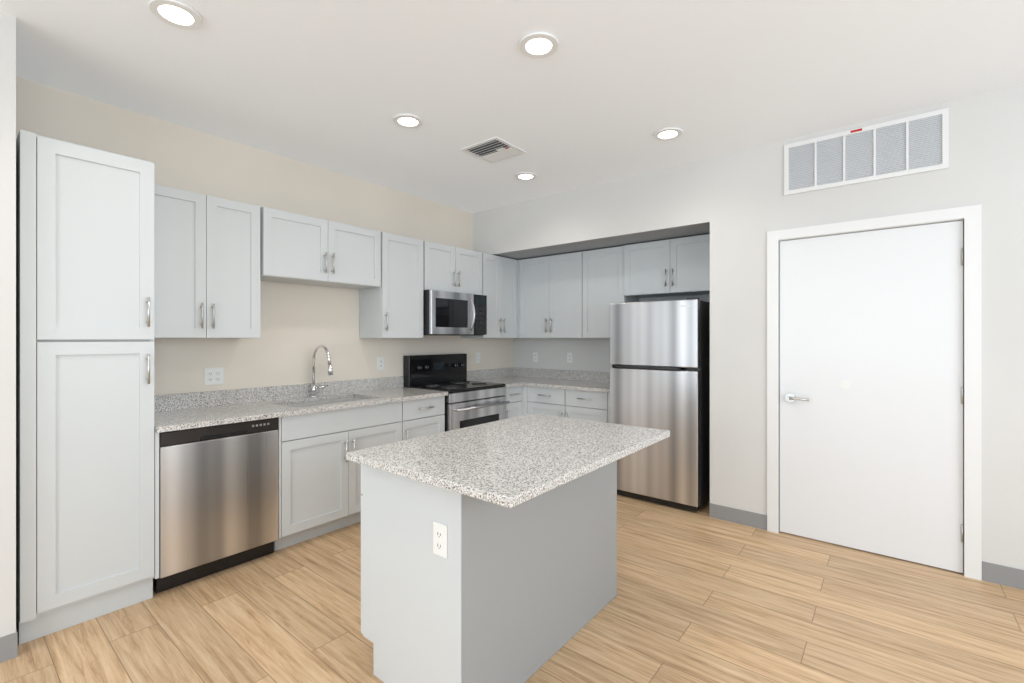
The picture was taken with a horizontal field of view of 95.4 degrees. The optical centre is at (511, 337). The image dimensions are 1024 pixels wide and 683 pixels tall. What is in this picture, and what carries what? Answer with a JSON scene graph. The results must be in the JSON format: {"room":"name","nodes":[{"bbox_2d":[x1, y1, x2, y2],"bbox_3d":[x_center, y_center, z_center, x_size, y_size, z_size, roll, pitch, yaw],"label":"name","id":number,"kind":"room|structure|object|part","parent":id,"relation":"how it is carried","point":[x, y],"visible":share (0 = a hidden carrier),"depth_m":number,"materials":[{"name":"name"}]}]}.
{"room":"kitchen","nodes":[
{"label":"kitchen","id":0,"kind":"room"},
{"bbox_2d":[0,12,15,636],"bbox_3d":[-3.780,-0.005,0.497,0.660,2.750,4.415,0,0,39],"label":"wall","id":1,"kind":"structure","parent":0,"point":[7,324],"depth_m":1.99,"materials":[{"name":"paint"}]},
{"bbox_2d":[0,629,17,662],"bbox_3d":[-3.519,1.317,0.288,0.008,0.105,4.419,0,0,39],"label":"baseboard","id":2,"kind":"structure","parent":1,"relation":"attached to","point":[8,643],"depth_m":1.98,"materials":[{"name":"grey wood"}]},
{"bbox_2d":[16,77,512,394],"bbox_3d":[-2.712,-0.005,2.434,0.120,2.750,8.770,0,0,39],"label":"wall","id":3,"kind":"structure","parent":0,"point":[299,323],"depth_m":3.50,"materials":[{"name":"paint"}]},
{"bbox_2d":[154,184,259,337],"bbox_3d":[-1.984,-0.440,2.945,0.358,0.880,0.636,0,0,39],"label":"upper cabinet","id":4,"kind":"object","parent":3,"relation":"attached to","point":[206,266],"visible":0.85,"depth_m":2.85,"materials":[{"name":"white paint"}]},
{"bbox_2d":[204,367,223,384],"bbox_3d":[-2.030,0.260,3.175,0.008,0.115,0.116,0,0,39],"label":"outlet","id":5,"kind":"object","parent":3,"relation":"attached to","point":[213,376],"visible":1,"depth_m":3.17,"materials":[{"name":"white plastic"}]},
{"bbox_2d":[154,376,402,411],"bbox_3d":[-1.675,0.411,3.602,0.020,0.102,2.049,0,0,39],"label":"backsplash","id":6,"kind":"structure","parent":3,"relation":"attached to","point":[170,402],"depth_m":3.40,"materials":[{"name":"stone"}]},
{"bbox_2d":[260,207,380,289],"bbox_3d":[-1.484,-0.650,3.564,0.358,0.460,0.928,0,0,39],"label":"upper cabinet","id":7,"kind":"object","parent":3,"relation":"attached to","point":[295,248],"visible":0.92,"depth_m":3.42,"materials":[{"name":"white paint"}]},
{"bbox_2d":[377,357,383,369],"bbox_3d":[-1.187,0.230,4.216,0.008,0.115,0.070,0,0,39],"label":"outlet","id":8,"kind":"object","parent":3,"relation":"attached to","point":[380,363],"visible":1,"depth_m":4.21,"materials":[{"name":"white plastic"}]},
{"bbox_2d":[360,232,422,337],"bbox_3d":[-1.046,-0.440,4.105,0.358,0.880,0.440,0,0,39],"label":"upper cabinet","id":9,"kind":"object","parent":3,"relation":"attached to","point":[391,306],"visible":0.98,"depth_m":3.99,"materials":[{"name":"white paint"}]},
{"bbox_2d":[423,241,481,294],"bbox_3d":[-0.658,-0.657,4.583,0.358,0.445,0.766,0,0,39],"label":"upper cabinet","id":10,"kind":"object","parent":3,"relation":"attached to","point":[451,268],"visible":0.77,"depth_m":4.45,"materials":[{"name":"white paint"}]},
{"bbox_2d":[423,290,486,335],"bbox_3d":[-0.623,-0.229,4.542,0.466,0.406,0.735,0,0,39],"label":"microwave","id":11,"kind":"object","parent":10,"relation":"attached to","point":[446,313],"visible":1,"depth_m":4.36,"materials":[{"name":"grey metal"}]},
{"bbox_2d":[476,352,479,362],"bbox_3d":[-0.381,0.220,5.211,0.008,0.115,0.070,0,0,39],"label":"outlet","id":12,"kind":"object","parent":3,"relation":"attached to","point":[477,357],"visible":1,"depth_m":5.21,"materials":[{"name":"white plastic"}]},
{"bbox_2d":[461,253,517,337],"bbox_3d":[-0.230,-0.440,5.112,0.358,0.880,0.573,0,0,39],"label":"upper cabinet","id":13,"kind":"object","parent":3,"relation":"attached to","point":[500,282],"visible":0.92,"depth_m":5.01,"materials":[{"name":"white paint"}]},
{"bbox_2d":[466,367,513,380],"bbox_3d":[-0.268,0.411,5.339,0.020,0.102,0.859,0,0,39],"label":"backsplash","id":14,"kind":"structure","parent":3,"relation":"attached to","point":[502,372],"depth_m":5.34,"materials":[{"name":"stone"}]},
{"bbox_2d":[518,260,519,337],"bbox_3d":[0.050,-0.440,5.469,0.350,0.880,0.329,0,0,39],"label":"cabinet filler strip","id":15,"kind":"object","parent":3,"relation":"attached to","point":[518,298],"visible":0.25,"depth_m":5.24,"materials":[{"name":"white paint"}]},
{"bbox_2d":[0,494,1023,682],"bbox_3d":[-0.303,1.420,0.484,6.320,0.100,8.770,0,0,39],"label":"floor","id":16,"kind":"structure","parent":0,"point":[702,596],"depth_m":2.24,"materials":[{"name":"brown wood"}]},
{"bbox_2d":[16,130,153,644],"bbox_3d":[-2.235,0.225,2.421,0.628,2.290,0.486,0,0,39],"label":"pantry","id":17,"kind":"object","parent":16,"relation":"on","point":[84,383],"visible":0.94,"depth_m":2.22,"materials":[{"name":"white paint"}]},
{"bbox_2d":[154,432,158,578],"bbox_3d":[-1.982,0.876,2.541,0.320,0.768,0.017,0,0,39],"label":"cabinet filler","id":18,"kind":"object","parent":17,"relation":"attached to","point":[156,505],"visible":0.29,"depth_m":2.44,"materials":[{"name":"white paint"}]},
{"bbox_2d":[153,418,277,593],"bbox_3d":[-1.887,0.933,2.872,0.603,0.874,0.611,0,0,39],"label":"dishwasher","id":19,"kind":"object","parent":16,"relation":"on","point":[218,498],"visible":0.83,"depth_m":2.65,"materials":[{"name":"grey metal"}]},
{"bbox_2d":[273,398,401,550],"bbox_3d":[-1.382,0.931,3.475,0.628,0.878,0.955,0,0,39],"label":"base cabinet","id":20,"kind":"object","parent":16,"relation":"on","point":[321,494],"depth_m":3.17,"materials":[{"name":"white paint"}]},
{"bbox_3d":[-1.584,0.876,3.033,0.320,0.768,0.014,0,0,39],"label":"base cabinet filler","id":21,"kind":"part","parent":20,"relation":"part of","materials":[{"name":"grey wood"}]},
{"bbox_2d":[154,387,447,432],"bbox_3d":[-1.438,0.477,3.410,0.630,0.030,2.049,0,0,39],"label":"countertop","id":22,"kind":"structure","parent":20,"relation":"on","point":[174,420],"depth_m":3.01,"materials":[{"name":"stone"}]},
{"bbox_2d":[309,345,332,396],"bbox_3d":[-1.435,0.257,3.611,0.300,0.411,0.146,0,0,39],"label":"faucet","id":23,"kind":"object","parent":22,"relation":"on","point":[314,387],"visible":1,"depth_m":3.63,"materials":[{"name":"silver metal"}]},
{"bbox_2d":[285,397,365,407],"bbox_3d":[-1.375,0.589,3.482,0.434,0.192,0.704,0,0,39],"label":"sink","id":24,"kind":"object","parent":22,"relation":"in","point":[306,404],"visible":0.04,"depth_m":3.67,"materials":[{"name":"white metal"}]},
{"bbox_2d":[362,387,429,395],"bbox_3d":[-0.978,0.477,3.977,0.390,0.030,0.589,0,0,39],"label":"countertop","id":25,"kind":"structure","parent":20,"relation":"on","point":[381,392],"depth_m":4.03,"materials":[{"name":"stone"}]},
{"bbox_2d":[401,396,444,440],"bbox_3d":[-0.939,0.931,4.022,0.628,0.878,0.450,0,0,39],"label":"base cabinet","id":26,"kind":"object","parent":16,"relation":"on","point":[423,417],"visible":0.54,"depth_m":3.84,"materials":[{"name":"white paint"}]},
{"bbox_2d":[403,353,509,431],"bbox_3d":[-0.515,0.767,4.483,0.698,1.205,0.776,0,0,39],"label":"range","id":27,"kind":"object","parent":16,"relation":"on","point":[469,403],"visible":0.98,"depth_m":4.40,"materials":[{"name":"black metal"}]},
{"bbox_2d":[361,460,616,682],"bbox_3d":[-0.053,0.931,2.229,0.636,0.878,1.158,0,0,39],"label":"kitchen island","id":28,"kind":"object","parent":16,"relation":"on","point":[524,592],"visible":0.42,"depth_m":1.81,"materials":[{"name":"white paint"}]},
{"bbox_2d":[433,521,446,558],"bbox_3d":[-0.254,0.710,1.641,0.070,0.115,0.008,0,0,39],"label":"outlet","id":29,"kind":"object","parent":28,"relation":"attached to","point":[439,539],"visible":1,"depth_m":1.64,"materials":[{"name":"white plastic"}]},
{"bbox_2d":[346,413,669,507],"bbox_3d":[0.059,0.477,2.104,0.856,0.030,1.265,0,0,39],"label":"island countertop","id":30,"kind":"structure","parent":28,"relation":"on","point":[511,462],"depth_m":1.85,"materials":[{"name":"stone"}]},
{"bbox_2d":[503,386,521,418],"bbox_3d":[-0.202,0.931,4.931,0.628,0.878,0.290,0,0,39],"label":"base cabinet","id":31,"kind":"object","parent":16,"relation":"on","point":[513,395],"visible":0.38,"depth_m":4.77,"materials":[{"name":"white paint"}]},
{"bbox_2d":[468,380,509,387],"bbox_3d":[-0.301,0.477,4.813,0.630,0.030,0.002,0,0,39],"label":"countertop","id":32,"kind":"structure","parent":31,"relation":"on","point":[492,381],"depth_m":4.95,"materials":[{"name":"stone"}]},
{"bbox_2d":[478,376,609,392],"bbox_3d":[0.447,0.477,4.951,1.620,0.030,0.638,0,0,39],"label":"countertop","id":33,"kind":"structure","parent":31,"relation":"on","point":[514,381],"depth_m":4.75,"materials":[{"name":"stone"}]},
{"bbox_2d":[522,386,565,416],"bbox_3d":[0.473,0.931,4.932,0.564,0.878,0.628,0,0,39],"label":"base cabinet","id":34,"kind":"object","parent":16,"relation":"on","point":[546,401],"depth_m":4.70,"materials":[{"name":"white paint"}]},
{"bbox_3d":[0.217,0.876,4.984,0.101,0.768,0.320,0,0,39],"label":"base cabinet filler","id":35,"kind":"part","parent":34,"relation":"part of","materials":[{"name":"grey wood"}]},
{"bbox_2d":[565,389,609,422],"bbox_3d":[0.884,0.931,4.600,0.489,0.878,0.630,0,0,39],"label":"base cabinet","id":36,"kind":"object","parent":16,"relation":"on","point":[587,405],"depth_m":4.38,"materials":[{"name":"white paint"}]},
{"bbox_3d":[1.072,0.931,4.469,0.033,0.878,0.596,0,0,39],"label":"base cabinet end panel","id":37,"kind":"part","parent":36,"relation":"part of","materials":[{"name":"grey wood"}]},
{"bbox_2d":[610,298,709,511],"bbox_3d":[1.359,0.528,4.102,0.750,1.684,0.714,0,0,39],"label":"refrigerator","id":38,"kind":"object","parent":16,"relation":"on","point":[660,364],"visible":0.88,"depth_m":3.78,"materials":[{"name":"grey metal"}]},
{"bbox_2d":[0,0,1023,212],"bbox_3d":[-0.303,-1.430,0.484,6.320,0.100,8.770,0,0,39],"label":"ceiling","id":39,"kind":"structure","parent":0,"point":[605,91],"depth_m":2.43,"materials":[{"name":"paint"}]},
{"bbox_2d":[148,0,202,29],"bbox_3d":[-1.417,-1.373,1.965,0.204,0.012,0.188,0,0,39],"label":"recessed light","id":40,"kind":"object","parent":39,"relation":"in","point":[183,15],"depth_m":1.97,"materials":[{"name":"white plastic"}]},
{"bbox_2d":[393,113,422,128],"bbox_3d":[-0.656,-1.373,2.938,0.201,0.012,0.199,0,0,39],"label":"recessed light","id":41,"kind":"object","parent":39,"relation":"in","point":[405,120],"depth_m":2.94,"materials":[{"name":"white plastic"}]},
{"bbox_2d":[461,137,525,162],"bbox_3d":[-0.133,-1.374,3.427,0.340,0.016,0.340,0,0,39],"label":"ceiling vent","id":42,"kind":"object","parent":39,"relation":"in","point":[494,150],"visible":0.94,"depth_m":3.41,"materials":[{"name":"white metal"}]},
{"bbox_2d":[515,172,536,180],"bbox_3d":[0.115,-1.373,3.938,0.195,0.012,0.204,0,0,39],"label":"recessed light","id":43,"kind":"object","parent":39,"relation":"in","point":[524,176],"depth_m":3.95,"materials":[{"name":"white plastic"}]},
{"bbox_2d":[519,31,558,57],"bbox_3d":[0.125,-1.373,2.178,0.194,0.012,0.198,0,0,39],"label":"recessed light","id":44,"kind":"object","parent":39,"relation":"in","point":[536,44],"depth_m":2.18,"materials":[{"name":"white plastic"}]},
{"bbox_2d":[473,158,709,259],"bbox_3d":[0.767,-1.135,4.642,2.510,0.490,0.720,0,0,39],"label":"soffit beam","id":45,"kind":"structure","parent":39,"relation":"attached to","point":[673,202],"depth_m":4.17,"materials":[{"name":"paint"}]},
{"bbox_2d":[653,127,682,140],"bbox_3d":[1.046,-1.373,3.124,0.187,0.012,0.209,0,0,39],"label":"recessed light","id":46,"kind":"object","parent":39,"relation":"in","point":[668,133],"depth_m":3.13,"materials":[{"name":"white plastic"}]},
{"bbox_2d":[513,294,709,371],"bbox_3d":[1.078,-0.005,4.930,2.630,2.750,0.120,0,0,39],"label":"wall","id":47,"kind":"structure","parent":0,"point":[591,354],"depth_m":5.21,"materials":[{"name":"paint"}]},
{"bbox_2d":[533,352,537,361],"bbox_3d":[0.276,0.225,5.497,0.070,0.115,0.008,0,0,39],"label":"electrical outlet","id":48,"kind":"object","parent":47,"relation":"attached to","point":[535,356],"visible":1,"depth_m":5.49,"materials":[{"name":"white plastic"}]},
{"bbox_2d":[520,252,581,337],"bbox_3d":[0.490,-0.440,5.092,0.804,0.880,0.358,0,0,39],"label":"upper cabinet","id":49,"kind":"object","parent":47,"relation":"attached to","point":[550,296],"visible":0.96,"depth_m":4.96,"materials":[{"name":"white paint"}]},
{"bbox_2d":[514,367,609,381],"bbox_3d":[0.642,0.411,5.191,1.620,0.102,0.020,0,0,39],"label":"backsplash","id":50,"kind":"structure","parent":47,"relation":"attached to","point":[525,372],"depth_m":5.23,"materials":[{"name":"stone"}]},
{"bbox_2d":[567,353,572,362],"bbox_3d":[0.645,0.220,5.198,0.070,0.115,0.008,0,0,39],"label":"electrical outlet","id":51,"kind":"object","parent":47,"relation":"attached to","point":[569,357],"visible":1,"depth_m":5.19,"materials":[{"name":"white plastic"}]},
{"bbox_2d":[582,246,638,337],"bbox_3d":[0.983,-0.440,4.693,0.462,0.880,0.358,0,0,39],"label":"upper cabinet","id":52,"kind":"object","parent":47,"relation":"attached to","point":[602,280],"visible":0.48,"depth_m":4.60,"materials":[{"name":"white paint"}]},
{"bbox_2d":[624,234,709,297],"bbox_3d":[1.502,-0.640,4.261,0.881,0.480,0.380,0,0,39],"label":"upper cabinet","id":53,"kind":"object","parent":47,"relation":"attached to","point":[672,267],"visible":0.9,"depth_m":4.16,"materials":[{"name":"white paint"}]},
{"bbox_2d":[710,85,1023,573],"bbox_3d":[2.987,-0.005,2.458,3.690,2.750,0.120,0,0,39],"label":"wall","id":54,"kind":"structure","parent":0,"point":[751,205],"depth_m":2.90,"materials":[{"name":"paint"}]},
{"bbox_2d":[710,503,766,529],"bbox_3d":[1.666,1.317,3.445,0.392,0.105,0.008,0,0,39],"label":"baseboard","id":55,"kind":"structure","parent":54,"relation":"attached to","point":[738,516],"depth_m":3.44,"materials":[{"name":"grey wood"}]},
{"bbox_2d":[784,108,948,195],"bbox_3d":[2.226,-1.170,2.987,0.840,0.350,0.012,0,0,39],"label":"air vent","id":56,"kind":"object","parent":54,"relation":"in","point":[918,143],"visible":1,"depth_m":2.95,"materials":[{"name":"white metal"}]},
{"bbox_2d":[780,220,963,572],"bbox_3d":[2.245,0.341,2.985,0.934,2.043,0.103,0,0,39],"label":"entry door","id":57,"kind":"structure","parent":54,"relation":"in","point":[871,391],"depth_m":2.95,"materials":[{"name":"white wood"}]},
{"bbox_2d":[767,204,981,580],"bbox_3d":[2.239,0.307,2.979,1.080,2.125,0.021,0,0,39],"label":"door frame","id":58,"kind":"structure","parent":54,"relation":"attached to","point":[971,216],"depth_m":2.67,"materials":[{"name":"white wood"}]},
{"bbox_2d":[982,561,1023,589],"bbox_3d":[3.521,1.317,1.943,2.213,0.105,0.008,0,0,39],"label":"baseboard","id":59,"kind":"structure","parent":54,"relation":"attached to","point":[1003,575],"depth_m":2.58,"materials":[{"name":"grey wood"}]}
]}

